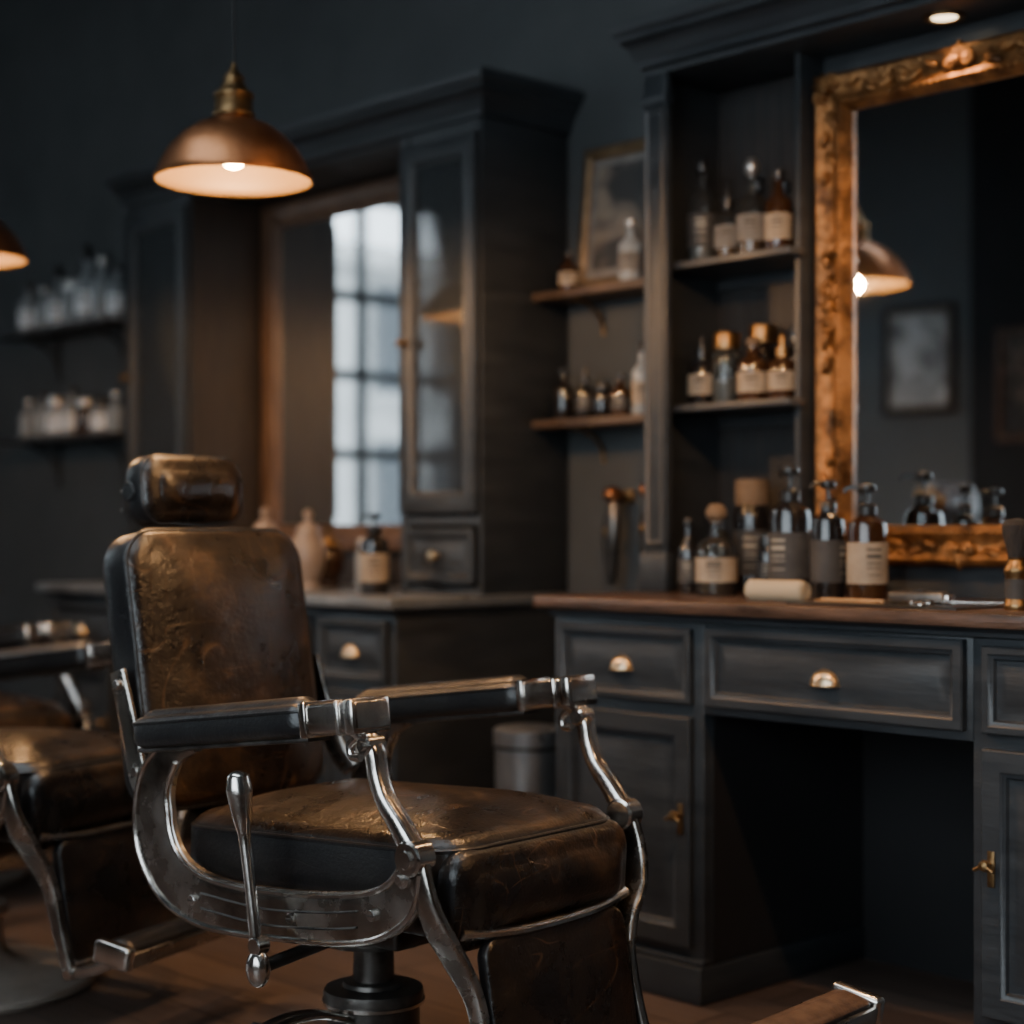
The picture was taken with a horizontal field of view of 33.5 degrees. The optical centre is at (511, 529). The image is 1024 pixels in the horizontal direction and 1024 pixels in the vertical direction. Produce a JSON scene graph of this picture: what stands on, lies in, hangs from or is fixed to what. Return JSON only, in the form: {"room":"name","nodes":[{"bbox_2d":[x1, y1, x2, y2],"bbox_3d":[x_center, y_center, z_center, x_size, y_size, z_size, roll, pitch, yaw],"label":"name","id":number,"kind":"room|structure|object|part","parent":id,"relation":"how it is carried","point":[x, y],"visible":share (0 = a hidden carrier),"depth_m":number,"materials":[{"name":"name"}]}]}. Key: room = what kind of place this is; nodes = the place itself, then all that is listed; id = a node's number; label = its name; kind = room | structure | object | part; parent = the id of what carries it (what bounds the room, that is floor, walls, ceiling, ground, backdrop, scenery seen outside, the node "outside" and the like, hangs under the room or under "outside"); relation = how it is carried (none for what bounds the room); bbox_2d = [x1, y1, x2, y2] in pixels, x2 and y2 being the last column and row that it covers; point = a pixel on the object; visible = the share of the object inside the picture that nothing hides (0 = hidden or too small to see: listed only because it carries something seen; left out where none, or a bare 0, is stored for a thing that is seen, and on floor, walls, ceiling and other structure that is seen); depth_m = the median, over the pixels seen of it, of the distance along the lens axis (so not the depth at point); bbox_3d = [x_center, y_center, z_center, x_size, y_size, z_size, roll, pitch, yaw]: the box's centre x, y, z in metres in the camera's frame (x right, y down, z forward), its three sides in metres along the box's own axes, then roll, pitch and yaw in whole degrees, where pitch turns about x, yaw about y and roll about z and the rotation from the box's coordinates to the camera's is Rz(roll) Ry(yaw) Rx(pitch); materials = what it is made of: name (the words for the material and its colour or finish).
{"room":"salon","nodes":[
{"label":"salon","id":0,"kind":"room"},
{"bbox_2d":[0,0,693,700],"bbox_3d":[0.927,-0.755,4.326,0.100,3.650,10.400,0,0,-43],"label":"wall","id":1,"kind":"structure","parent":0,"point":[91,90],"depth_m":6.72,"materials":[{"name":"paint"}]},
{"bbox_2d":[0,317,123,382],"bbox_3d":[-1.831,-0.730,7.016,0.203,0.200,0.900,0,0,-43],"label":"wall shelf","id":2,"kind":"object","parent":1,"relation":"attached to","point":[102,325],"visible":0.91,"depth_m":6.98,"materials":[{"name":"paint"}]},
{"bbox_2d":[18,283,40,331],"bbox_3d":[-2.059,-0.940,7.255,0.092,0.220,0.092,0,0,-43],"label":"glass bottle","id":3,"kind":"object","parent":2,"relation":"on","point":[25,317],"visible":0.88,"depth_m":7.22,"materials":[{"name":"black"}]},
{"bbox_2d":[34,287,48,328],"bbox_3d":[-1.970,-0.925,7.160,0.080,0.190,0.080,0,0,-43],"label":"glass bottle","id":4,"kind":"object","parent":2,"relation":"on","point":[43,290],"visible":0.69,"depth_m":7.16,"materials":[{"name":"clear glass"}]},
{"bbox_2d":[47,266,69,326],"bbox_3d":[-1.887,-0.965,7.073,0.092,0.270,0.092,0,0,-43],"label":"glass decanter","id":5,"kind":"object","parent":2,"relation":"on","point":[54,309],"visible":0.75,"depth_m":7.05,"materials":[{"name":"glass"}]},
{"bbox_2d":[62,278,82,323],"bbox_3d":[-1.805,-0.930,6.986,0.090,0.200,0.090,0,0,-43],"label":"bottle","id":6,"kind":"object","parent":2,"relation":"on","point":[68,284],"visible":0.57,"depth_m":6.97,"materials":[{"name":"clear glass"}]},
{"bbox_2d":[75,244,100,321],"bbox_3d":[-1.722,-0.995,6.899,0.102,0.330,0.102,0,0,-43],"label":"glass decanter","id":7,"kind":"object","parent":2,"relation":"on","point":[82,297],"visible":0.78,"depth_m":6.87,"materials":[{"name":"black"}]},
{"bbox_2d":[91,257,113,318],"bbox_3d":[-1.639,-0.960,6.812,0.090,0.260,0.090,0,0,-43],"label":"glass bottle","id":8,"kind":"object","parent":2,"relation":"on","point":[98,309],"visible":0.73,"depth_m":6.80,"materials":[{"name":"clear glass"}]},
{"bbox_2d":[107,264,123,318],"bbox_3d":[-1.564,-0.940,6.732,0.082,0.220,0.082,0,0,-43],"label":"glass bottle","id":9,"kind":"object","parent":2,"relation":"on","point":[115,301],"visible":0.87,"depth_m":6.70,"materials":[{"name":"black"}]},
{"bbox_2d":[0,431,123,486],"bbox_3d":[-1.831,-0.285,7.016,0.203,0.200,0.900,0,0,-43],"label":"wall shelf","id":10,"kind":"object","parent":1,"relation":"attached to","point":[99,437],"visible":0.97,"depth_m":6.97,"materials":[{"name":"paint"}]},
{"bbox_2d":[19,400,39,437],"bbox_3d":[-2.059,-0.470,7.255,0.084,0.170,0.084,0,0,-43],"label":"glass bottle","id":11,"kind":"object","parent":10,"relation":"on","point":[26,429],"visible":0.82,"depth_m":7.23,"materials":[{"name":"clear glass"}]},
{"bbox_2d":[34,393,51,436],"bbox_3d":[-1.977,-0.480,7.168,0.076,0.190,0.076,0,0,-43],"label":"glass bottle","id":12,"kind":"object","parent":10,"relation":"on","point":[42,396],"visible":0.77,"depth_m":7.17,"materials":[{"name":"black glass"}]},
{"bbox_2d":[46,396,68,435],"bbox_3d":[-1.894,-0.470,7.081,0.092,0.170,0.092,0,0,-43],"label":"lidded jar","id":13,"kind":"object","parent":10,"relation":"on","point":[52,420],"visible":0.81,"depth_m":7.04,"materials":[{"name":"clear glass"}]},
{"bbox_2d":[60,387,76,434],"bbox_3d":[-1.812,-0.485,6.994,0.092,0.200,0.092,0,0,-43],"label":"glass bottle","id":14,"kind":"object","parent":10,"relation":"on","point":[67,420],"visible":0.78,"depth_m":6.96,"materials":[{"name":"black"}]},
{"bbox_2d":[75,398,97,432],"bbox_3d":[-1.729,-0.460,6.907,0.090,0.150,0.090,0,0,-43],"label":"lidded jar","id":15,"kind":"object","parent":10,"relation":"on","point":[83,405],"visible":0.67,"depth_m":6.87,"materials":[{"name":"clear glass"}]},
{"bbox_2d":[90,398,112,431],"bbox_3d":[-1.646,-0.455,6.819,0.092,0.140,0.092,0,0,-43],"label":"lidded jar","id":16,"kind":"object","parent":10,"relation":"on","point":[97,421],"visible":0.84,"depth_m":6.78,"materials":[{"name":"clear glass"}]},
{"bbox_2d":[105,392,123,431],"bbox_3d":[-1.571,-0.465,6.740,0.080,0.160,0.080,0,0,-43],"label":"glass bottle","id":17,"kind":"object","parent":10,"relation":"on","point":[113,394],"visible":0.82,"depth_m":6.75,"materials":[{"name":"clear glass"}]},
{"bbox_2d":[532,277,643,335],"bbox_3d":[0.309,-0.625,4.789,0.162,0.123,0.565,0,0,-43],"label":"wall shelf","id":18,"kind":"object","parent":1,"relation":"attached to","point":[631,288],"visible":0.56,"depth_m":4.83,"materials":[{"name":"brown wood"}]},
{"bbox_2d":[558,251,579,289],"bbox_3d":[0.164,-0.745,4.898,0.062,0.115,0.062,0,0,-43],"label":"glass bottle","id":19,"kind":"object","parent":18,"relation":"on","point":[568,272],"visible":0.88,"depth_m":4.87,"materials":[{"name":"black glass"}]},
{"bbox_2d":[577,138,643,286],"bbox_3d":[0.326,-0.895,4.817,0.066,0.420,0.360,0,0,-43],"label":"framed print","id":20,"kind":"object","parent":18,"relation":"on","point":[613,175],"visible":0.49,"depth_m":4.86},
{"bbox_2d":[618,219,642,280],"bbox_3d":[0.328,-0.772,4.702,0.070,0.170,0.070,0,0,-43],"label":"glass bottle","id":21,"kind":"object","parent":18,"relation":"on","point":[630,263],"visible":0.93,"depth_m":4.68,"materials":[{"name":"clear glass"}]},
{"bbox_2d":[532,413,643,462],"bbox_3d":[0.309,-0.255,4.789,0.162,0.123,0.565,0,0,-43],"label":"wall shelf","id":22,"kind":"object","parent":1,"relation":"attached to","point":[584,424],"visible":0.61,"depth_m":4.81,"materials":[{"name":"brown wood"}]},
{"bbox_2d":[553,368,573,418],"bbox_3d":[0.150,-0.392,4.926,0.060,0.150,0.060,0,0,-43],"label":"glass bottle","id":23,"kind":"object","parent":22,"relation":"on","point":[563,394],"visible":0.88,"depth_m":4.90,"materials":[{"name":"black glass"}]},
{"bbox_2d":[575,365,594,417],"bbox_3d":[0.209,-0.395,4.865,0.058,0.155,0.058,0,0,-43],"label":"dropper bottle","id":24,"kind":"object","parent":22,"relation":"on","point":[584,393],"visible":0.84,"depth_m":4.84,"materials":[{"name":"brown glass"}]},
{"bbox_2d":[594,382,610,416],"bbox_3d":[0.257,-0.367,4.814,0.052,0.100,0.052,0,0,-43],"label":"lidded jar","id":25,"kind":"object","parent":22,"relation":"on","point":[602,390],"visible":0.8,"depth_m":4.79,"materials":[{"name":"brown glass"}]},
{"bbox_2d":[610,374,631,415],"bbox_3d":[0.305,-0.377,4.763,0.062,0.120,0.062,0,0,-43],"label":"glass bottle","id":26,"kind":"object","parent":22,"relation":"on","point":[620,396],"visible":0.93,"depth_m":4.74,"materials":[{"name":"black glass"}]},
{"bbox_2d":[632,343,643,413],"bbox_3d":[0.360,-0.417,4.705,0.058,0.200,0.058,0,0,-43],"label":"glass bottle","id":27,"kind":"object","parent":22,"relation":"on","point":[637,386],"visible":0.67,"depth_m":4.68,"materials":[{"name":"clear"}]},
{"bbox_2d":[601,486,634,585],"bbox_3d":[0.294,0.017,4.840,0.108,0.281,0.081,0,0,-43],"label":"hanging clipper","id":28,"kind":"object","parent":1,"relation":"attached to","point":[612,495],"visible":1,"depth_m":4.80,"materials":[{"name":"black metal"}]},
{"bbox_2d":[637,483,643,553],"bbox_3d":[0.390,0.007,4.738,0.108,0.281,0.081,0,0,-43],"label":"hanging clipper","id":29,"kind":"object","parent":1,"relation":"attached to","point":[640,528],"visible":0.14,"depth_m":4.72,"materials":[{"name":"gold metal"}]},
{"bbox_2d":[0,841,973,1023],"bbox_3d":[-0.923,1.120,2.571,5.200,0.100,10.400,0,0,-43],"label":"floor","id":30,"kind":"structure","parent":0,"point":[207,983],"depth_m":3.94,"materials":[{"name":"brown wood"}]},
{"bbox_2d":[0,853,30,889],"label":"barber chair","id":31,"kind":"object","parent":30,"relation":"on","point":[13,869],"depth_m":5.07,"materials":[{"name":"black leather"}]},
{"bbox_3d":[-1.444,0.817,4.881,0.092,0.309,0.454,0,0,43],"label":"footrest panel","id":32,"kind":"part","parent":31,"relation":"part of","materials":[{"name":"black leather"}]},
{"bbox_3d":[-1.347,0.916,4.793,0.201,0.109,0.520,0,0,43],"label":"foot plate","id":33,"kind":"part","parent":31,"relation":"part of","materials":[{"name":"brown metal"}]},
{"bbox_2d":[0,621,90,729],"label":"barber chair","id":34,"kind":"object","parent":30,"relation":"on","point":[18,710],"depth_m":5.13,"materials":[{"name":"black leather"}]},
{"bbox_2d":[0,692,72,727],"bbox_3d":[-1.730,0.594,5.143,0.760,0.231,0.496,0,0,43],"label":"seat cushion","id":35,"kind":"object","parent":34,"relation":"on","point":[16,710],"depth_m":5.00,"materials":[{"name":"brown leather"}]},
{"bbox_3d":[-1.611,0.353,5.425,0.627,0.143,0.097,0,0,43],"label":"armrest","id":36,"kind":"part","parent":34,"relation":"part of","materials":[{"name":"black leather"}]},
{"bbox_3d":[-1.568,0.559,5.393,0.768,0.357,0.032,0,0,43],"label":"frame","id":37,"kind":"part","parent":34,"relation":"part of","materials":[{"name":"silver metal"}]},
{"bbox_2d":[0,639,226,1014],"bbox_3d":[-1.260,0.446,3.970,1.317,1.249,0.705,0,0,27],"label":"barber chair","id":38,"kind":"object","parent":30,"relation":"on","point":[64,791],"visible":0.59,"depth_m":3.72,"materials":[{"name":"black leather"}]},
{"bbox_3d":[-1.393,0.539,3.726,0.768,0.357,0.032,0,0,26],"label":"frame","id":39,"kind":"part","parent":38,"relation":"part of","materials":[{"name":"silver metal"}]},
{"bbox_3d":[-1.271,0.748,3.993,0.640,0.225,0.580,0,0,27],"label":"seat frame","id":40,"kind":"part","parent":38,"relation":"part of","materials":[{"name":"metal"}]},
{"bbox_3d":[-1.181,0.333,4.270,0.627,0.143,0.097,0,0,27],"label":"armrest","id":41,"kind":"part","parent":38,"relation":"part of","materials":[{"name":"black leather"}]},
{"bbox_2d":[0,727,132,850],"bbox_3d":[-1.218,0.574,3.967,0.760,0.231,0.496,0,0,27],"label":"seat cushion","id":42,"kind":"object","parent":38,"relation":"on","point":[73,794],"depth_m":3.72,"materials":[{"name":"black leather"}]},
{"bbox_3d":[-0.871,0.796,3.794,0.092,0.309,0.454,0,0,27],"label":"footrest panel","id":43,"kind":"part","parent":38,"relation":"part of","materials":[{"name":"black leather"}]},
{"bbox_3d":[-0.754,0.896,3.735,0.201,0.109,0.520,0,0,27],"label":"foot plate","id":44,"kind":"part","parent":38,"relation":"part of","materials":[{"name":"silver metal"}]},
{"bbox_2d":[36,581,570,841],"bbox_3d":[-0.756,0.627,5.510,0.701,0.885,1.975,0,0,-43],"label":"cabinet","id":45,"kind":"object","parent":30,"relation":"on","point":[362,642],"depth_m":4.80,"materials":[{"name":"paint"}]},
{"bbox_2d":[254,507,276,528],"bbox_3d":[-0.797,0.055,5.489,0.116,0.260,0.116,0,0,-43],"label":"apothecary jar","id":46,"kind":"object","parent":45,"relation":"on","point":[265,512],"visible":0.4,"depth_m":5.47,"materials":[{"name":"beige ceramic"}]},
{"bbox_2d":[293,509,325,589],"bbox_3d":[-0.639,0.060,5.322,0.112,0.250,0.112,0,0,-43],"label":"apothecary jar","id":47,"kind":"object","parent":45,"relation":"on","point":[308,542],"visible":0.89,"depth_m":5.29,"materials":[{"name":"beige ceramic"}]},
{"bbox_2d":[319,525,344,586],"bbox_3d":[-0.592,0.085,5.505,0.100,0.200,0.100,0,0,-43],"label":"apothecary jar","id":48,"kind":"object","parent":45,"relation":"on","point":[334,558],"visible":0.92,"depth_m":5.47,"materials":[{"name":"orange glass"}]},
{"bbox_2d":[102,66,583,594],"bbox_3d":[-0.642,-0.551,5.601,0.411,1.473,2.052,0,0,-43],"label":"cabinet","id":49,"kind":"object","parent":45,"relation":"on","point":[478,155],"visible":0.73,"depth_m":4.99,"materials":[{"name":"paint"}]},
{"bbox_2d":[261,175,400,551],"bbox_3d":[-0.504,-0.544,5.691,0.044,1.228,1.120,0,0,-43],"label":"wall mirror","id":50,"kind":"object","parent":49,"relation":"attached to","point":[330,259],"visible":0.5,"depth_m":5.82,"materials":[{"name":"brown mirror"}]},
{"bbox_2d":[355,538,363,589],"bbox_3d":[-0.448,0.105,5.296,0.080,0.160,0.080,0,0,-43],"label":"lidded jar","id":51,"kind":"object","parent":45,"relation":"on","point":[358,541],"visible":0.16,"depth_m":5.31,"materials":[{"name":"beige glass"}]},
{"bbox_2d":[359,513,388,593],"bbox_3d":[-0.398,0.068,4.923,0.086,0.235,0.086,0,0,-13],"label":"pump bottle","id":52,"kind":"object","parent":45,"relation":"on","point":[374,548],"visible":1,"depth_m":4.89,"materials":[{"name":"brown glass"}]},
{"bbox_2d":[103,454,884,1023],"bbox_3d":[-0.149,0.456,3.148,1.572,1.229,0.705,0,0,40],"label":"barber chair","id":53,"kind":"object","parent":30,"relation":"on","point":[220,691],"visible":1,"depth_m":3.13,"materials":[{"name":"black leather"}]},
{"bbox_3d":[-0.619,0.283,3.570,0.208,0.574,0.473,0,0,40],"label":"backrest","id":54,"kind":"part","parent":53,"relation":"part of","materials":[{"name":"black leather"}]},
{"bbox_3d":[-0.471,0.353,3.065,0.627,0.143,0.097,0,0,40],"label":"armrest","id":55,"kind":"part","parent":53,"relation":"part of","materials":[{"name":"black leather"}]},
{"bbox_3d":[-0.434,0.559,3.026,0.768,0.357,0.032,0,0,40],"label":"frame","id":56,"kind":"part","parent":53,"relation":"part of","materials":[{"name":"silver metal"}]},
{"bbox_3d":[-0.372,0.900,3.091,0.061,0.055,0.249,0,0,35],"label":"foot lever","id":57,"kind":"part","parent":53,"relation":"part of","materials":[{"name":"silver metal"}]},
{"bbox_3d":[-0.251,0.767,3.256,0.640,0.225,0.580,0,0,40],"label":"seat frame","id":58,"kind":"part","parent":53,"relation":"part of","materials":[{"name":"metal"}]},
{"bbox_2d":[190,778,626,951],"bbox_3d":[-0.206,0.594,3.218,0.760,0.231,0.496,0,0,40],"label":"seat cushion","id":59,"kind":"object","parent":53,"relation":"on","point":[513,871],"depth_m":3.01,"materials":[{"name":"black leather"}]},
{"bbox_3d":[-0.097,0.353,3.503,0.627,0.143,0.097,0,0,40],"label":"armrest","id":60,"kind":"part","parent":53,"relation":"part of","materials":[{"name":"black leather"}]},
{"bbox_3d":[-0.053,0.559,3.472,0.768,0.357,0.032,0,0,40],"label":"frame","id":61,"kind":"part","parent":53,"relation":"part of","materials":[{"name":"silver metal"}]},
{"bbox_3d":[0.089,0.817,2.965,0.092,0.309,0.454,0,0,40],"label":"footrest panel","id":62,"kind":"part","parent":53,"relation":"part of","materials":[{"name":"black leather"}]},
{"bbox_3d":[0.285,0.869,2.797,0.456,0.203,0.520,0,0,41],"label":"foot plate","id":63,"kind":"part","parent":53,"relation":"part of","materials":[{"name":"silver metal"}]},
{"bbox_2d":[493,723,555,796],"bbox_3d":[0.047,0.791,4.483,0.193,0.557,0.193,0,0,-43],"label":"waste bin","id":64,"kind":"object","parent":30,"relation":"on","point":[525,753],"visible":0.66,"depth_m":4.40,"materials":[{"name":"metal"}]},
{"bbox_2d":[533,591,1023,1023],"bbox_3d":[0.882,0.615,3.784,0.701,0.910,1.705,0,0,-43],"label":"vanity desk","id":65,"kind":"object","parent":30,"relation":"on","point":[817,788],"depth_m":3.90,"materials":[{"name":"paint"}]},
{"bbox_2d":[678,518,697,593],"bbox_3d":[0.445,0.065,4.282,0.054,0.190,0.054,0,0,-43],"label":"glass bottle","id":66,"kind":"object","parent":65,"relation":"on","point":[686,551],"visible":0.95,"depth_m":4.26,"materials":[{"name":"black"}]},
{"bbox_2d":[695,503,736,595],"bbox_3d":[0.499,0.048,4.152,0.102,0.225,0.102,0,0,-43],"label":"glass decanter","id":67,"kind":"object","parent":65,"relation":"on","point":[713,575],"visible":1,"depth_m":4.13,"materials":[{"name":"glass"}]},
{"bbox_2d":[713,511,732,556],"bbox_3d":[0.536,0.055,4.316,0.052,0.210,0.052,0,0,-43],"label":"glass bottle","id":68,"kind":"object","parent":65,"relation":"on","point":[719,549],"visible":0.36,"depth_m":4.30,"materials":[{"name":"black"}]},
{"bbox_2d":[733,479,769,592],"bbox_3d":[0.616,0.015,4.362,0.098,0.290,0.098,0,0,-43],"label":"lidded jar","id":69,"kind":"object","parent":65,"relation":"on","point":[752,496],"visible":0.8,"depth_m":4.32,"materials":[{"name":"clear glass"}]},
{"bbox_2d":[756,534,767,579],"bbox_3d":[0.629,0.085,4.175,0.058,0.150,0.058,0,0,-43],"label":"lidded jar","id":70,"kind":"object","parent":65,"relation":"on","point":[762,553],"visible":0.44,"depth_m":4.15,"materials":[{"name":"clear glass"}]},
{"bbox_2d":[744,579,810,601],"bbox_3d":[0.596,0.136,3.815,0.148,0.048,0.048,0,0,36],"label":"rolled towel","id":71,"kind":"object","parent":65,"relation":"on","point":[755,590],"visible":0.98,"depth_m":3.79,"materials":[{"name":"beige fabric"}]},
{"bbox_2d":[768,466,811,598],"bbox_3d":[0.648,0.005,3.965,0.101,0.310,0.102,0,0,25],"label":"pump bottle","id":72,"kind":"object","parent":65,"relation":"on","point":[789,522],"visible":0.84,"depth_m":3.93,"materials":[{"name":"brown glass"}]},
{"bbox_2d":[608,0,1023,599],"bbox_3d":[1.009,-0.577,3.894,0.366,1.473,1.822,0,0,-43],"label":"shelving unit","id":73,"kind":"object","parent":65,"relation":"on","point":[727,83],"visible":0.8,"depth_m":4.39,"materials":[{"name":"paint"}]},
{"bbox_2d":[688,334,711,403],"bbox_3d":[0.497,-0.418,4.445,0.076,0.190,0.076,0,0,-43],"label":"dropper bottle","id":74,"kind":"object","parent":73,"relation":"in","point":[699,371],"visible":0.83,"depth_m":4.41,"materials":[{"name":"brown glass"}]},
{"bbox_2d":[688,159,716,259],"bbox_3d":[0.498,-0.831,4.443,0.078,0.275,0.078,0,0,-43],"label":"glass bottle","id":75,"kind":"object","parent":73,"relation":"in","point":[700,225],"visible":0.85,"depth_m":4.42,"materials":[{"name":"black"}]},
{"bbox_2d":[714,181,735,256],"bbox_3d":[0.555,-0.795,4.383,0.070,0.205,0.070,0,0,-43],"label":"dropper bottle","id":76,"kind":"object","parent":73,"relation":"in","point":[724,235],"visible":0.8,"depth_m":4.36,"materials":[{"name":"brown glass"}]},
{"bbox_2d":[712,332,740,402],"bbox_3d":[0.553,-0.415,4.385,0.076,0.185,0.076,0,0,-43],"label":"lidded jar","id":77,"kind":"object","parent":73,"relation":"in","point":[722,341],"visible":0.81,"depth_m":4.38,"materials":[{"name":"clear glass"}]},
{"bbox_2d":[736,157,765,252],"bbox_3d":[0.611,-0.821,4.325,0.082,0.255,0.082,0,0,-43],"label":"glass decanter","id":78,"kind":"object","parent":73,"relation":"on","point":[750,226],"visible":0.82,"depth_m":4.30,"materials":[{"name":"clear glass"}]},
{"bbox_2d":[737,337,768,400],"bbox_3d":[0.614,-0.406,4.321,0.086,0.165,0.086,0,0,-43],"label":"glass bottle","id":79,"kind":"object","parent":73,"relation":"in","point":[752,371],"visible":0.91,"depth_m":4.29,"materials":[{"name":"brown glass"}]},
{"bbox_2d":[748,178,763,213],"bbox_3d":[0.643,-0.803,4.422,0.060,0.220,0.060,0,0,-43],"label":"glass bottle","id":80,"kind":"object","parent":73,"relation":"in","point":[756,208],"visible":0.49,"depth_m":4.41,"materials":[{"name":"black glass"}]},
{"bbox_2d":[749,324,776,362],"bbox_3d":[0.653,-0.428,4.425,0.080,0.210,0.080,0,0,-43],"label":"lidded jar","id":81,"kind":"object","parent":73,"relation":"in","point":[767,333],"visible":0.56,"depth_m":4.39,"materials":[{"name":"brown glass"}]},
{"bbox_2d":[764,169,792,248],"bbox_3d":[0.669,-0.798,4.263,0.072,0.210,0.072,0,0,-43],"label":"glass bottle","id":82,"kind":"object","parent":73,"relation":"in","point":[778,217],"visible":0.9,"depth_m":4.24,"materials":[{"name":"black glass"}]},
{"bbox_2d":[768,333,794,398],"bbox_3d":[0.677,-0.408,4.255,0.074,0.170,0.074,0,0,-43],"label":"dropper bottle","id":83,"kind":"object","parent":73,"relation":"in","point":[781,370],"visible":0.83,"depth_m":4.22,"materials":[{"name":"orange glass"}]},
{"bbox_2d":[783,181,794,245],"bbox_3d":[0.701,-0.793,4.360,0.060,0.200,0.060,0,0,-43],"label":"glass bottle","id":84,"kind":"object","parent":73,"relation":"in","point":[786,184],"visible":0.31,"depth_m":4.36,"materials":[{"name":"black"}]},
{"bbox_2d":[788,325,794,359],"bbox_3d":[0.722,-0.423,4.353,0.056,0.200,0.056,0,0,-43],"label":"glass bottle","id":85,"kind":"object","parent":73,"relation":"in","point":[792,327],"visible":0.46,"depth_m":4.34,"materials":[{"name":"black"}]},
{"bbox_2d":[811,29,1023,569],"bbox_3d":[1.042,-0.520,3.932,0.072,1.228,0.837,0,0,-43],"label":"gilt mirror","id":86,"kind":"object","parent":73,"relation":"attached to","point":[919,158],"visible":0.82,"depth_m":4.02,"materials":[{"name":"brown wood"}]},
{"bbox_2d":[923,11,965,24],"bbox_3d":[0.994,-1.175,3.907,0.096,0.006,0.096,0,0,-43],"label":"recessed light","id":87,"kind":"object","parent":73,"relation":"attached to","point":[942,17],"visible":1,"depth_m":3.91,"materials":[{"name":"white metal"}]},
{"bbox_2d":[809,480,845,599],"bbox_3d":[0.721,0.022,3.875,0.080,0.275,0.080,0,0,28],"label":"pump bottle","id":88,"kind":"object","parent":65,"relation":"on","point":[827,542],"visible":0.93,"depth_m":3.84,"materials":[{"name":"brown glass"}]},
{"bbox_2d":[842,483,887,601],"bbox_3d":[0.799,0.028,3.821,0.092,0.265,0.092,0,0,-24],"label":"pump bottle","id":89,"kind":"object","parent":65,"relation":"on","point":[867,534],"visible":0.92,"depth_m":3.79,"materials":[{"name":"orange glass"}]},
{"bbox_2d":[786,601,1002,610],"bbox_3d":[0.801,0.158,3.587,0.180,0.004,0.420,0,0,-43],"label":"mat","id":90,"kind":"object","parent":65,"relation":"on","point":[956,607],"visible":0.76,"depth_m":3.51,"materials":[{"name":"black"}]},
{"bbox_2d":[815,598,884,603],"bbox_3d":[0.713,0.150,3.599,0.034,0.010,0.160,0,0,-43],"label":"comb","id":91,"kind":"object","parent":90,"relation":"on","point":[830,600],"visible":1,"depth_m":3.59,"materials":[{"name":"brown wood"}]},
{"bbox_2d":[884,599,936,605],"bbox_3d":[0.825,0.150,3.528,0.048,0.009,0.172,0,0,-12],"label":"scissors","id":92,"kind":"object","parent":90,"relation":"on","point":[911,602],"visible":0.99,"depth_m":3.47,"materials":[{"name":"silver metal"}]},
{"bbox_2d":[888,589,955,602],"bbox_3d":[0.863,0.141,3.589,0.142,0.029,0.036,0,0,41],"label":"hair clipper","id":93,"kind":"object","parent":90,"relation":"on","point":[900,594],"visible":0.91,"depth_m":3.58,"materials":[{"name":"metal"}]},
{"bbox_2d":[918,600,1002,604],"bbox_3d":[0.923,0.150,3.505,0.172,0.009,0.048,0,0,35],"label":"scissors","id":94,"kind":"object","parent":90,"relation":"on","point":[953,602],"visible":0.66,"depth_m":3.50,"materials":[{"name":"silver metal"}]},
{"bbox_2d":[1001,518,1023,609],"bbox_3d":[1.012,0.068,3.408,0.060,0.184,0.060,0,0,-43],"label":"brush","id":95,"kind":"object","parent":65,"relation":"on","point":[1012,529],"visible":1,"depth_m":3.39,"materials":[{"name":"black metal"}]},
{"bbox_3d":[-0.923,-2.630,2.571,5.200,0.100,10.400,0,0,-44],"label":"ceiling","id":96,"kind":"structure","parent":0,"visible":0},
{"bbox_2d":[0,221,26,267],"bbox_3d":[-1.603,-1.685,4.958,0.366,1.789,0.366,0,0,-43],"label":"pendant lamp","id":97,"kind":"object","parent":96,"relation":"hanging from","point":[12,254],"visible":1,"depth_m":4.93,"materials":[{"name":"orange metal"}]},
{"bbox_2d":[153,0,312,196],"bbox_3d":[-0.646,-1.694,3.950,0.366,1.769,0.366,0,0,-43],"label":"pendant lamp","id":98,"kind":"object","parent":96,"relation":"hanging from","point":[231,152],"visible":1,"depth_m":3.90,"materials":[{"name":"orange metal"}]},
{"bbox_3d":[-0.646,-0.948,3.950,0.366,0.275,0.366,0,0,-44],"label":"lamp shade","id":99,"kind":"part","parent":98,"relation":"part of","materials":[{"name":"orange metal"}]},
{"bbox_3d":[-0.646,-1.829,3.950,0.100,1.499,0.100,0,0,-44],"label":"cord","id":100,"kind":"part","parent":98,"relation":"part of","materials":[{"name":"black plastic"}]},
{"bbox_3d":[-0.646,-0.897,3.950,0.065,0.115,0.066,0,0,-44],"label":"bulb","id":101,"kind":"part","parent":98,"relation":"part of","materials":[{"name":"white glass"}]}
]}

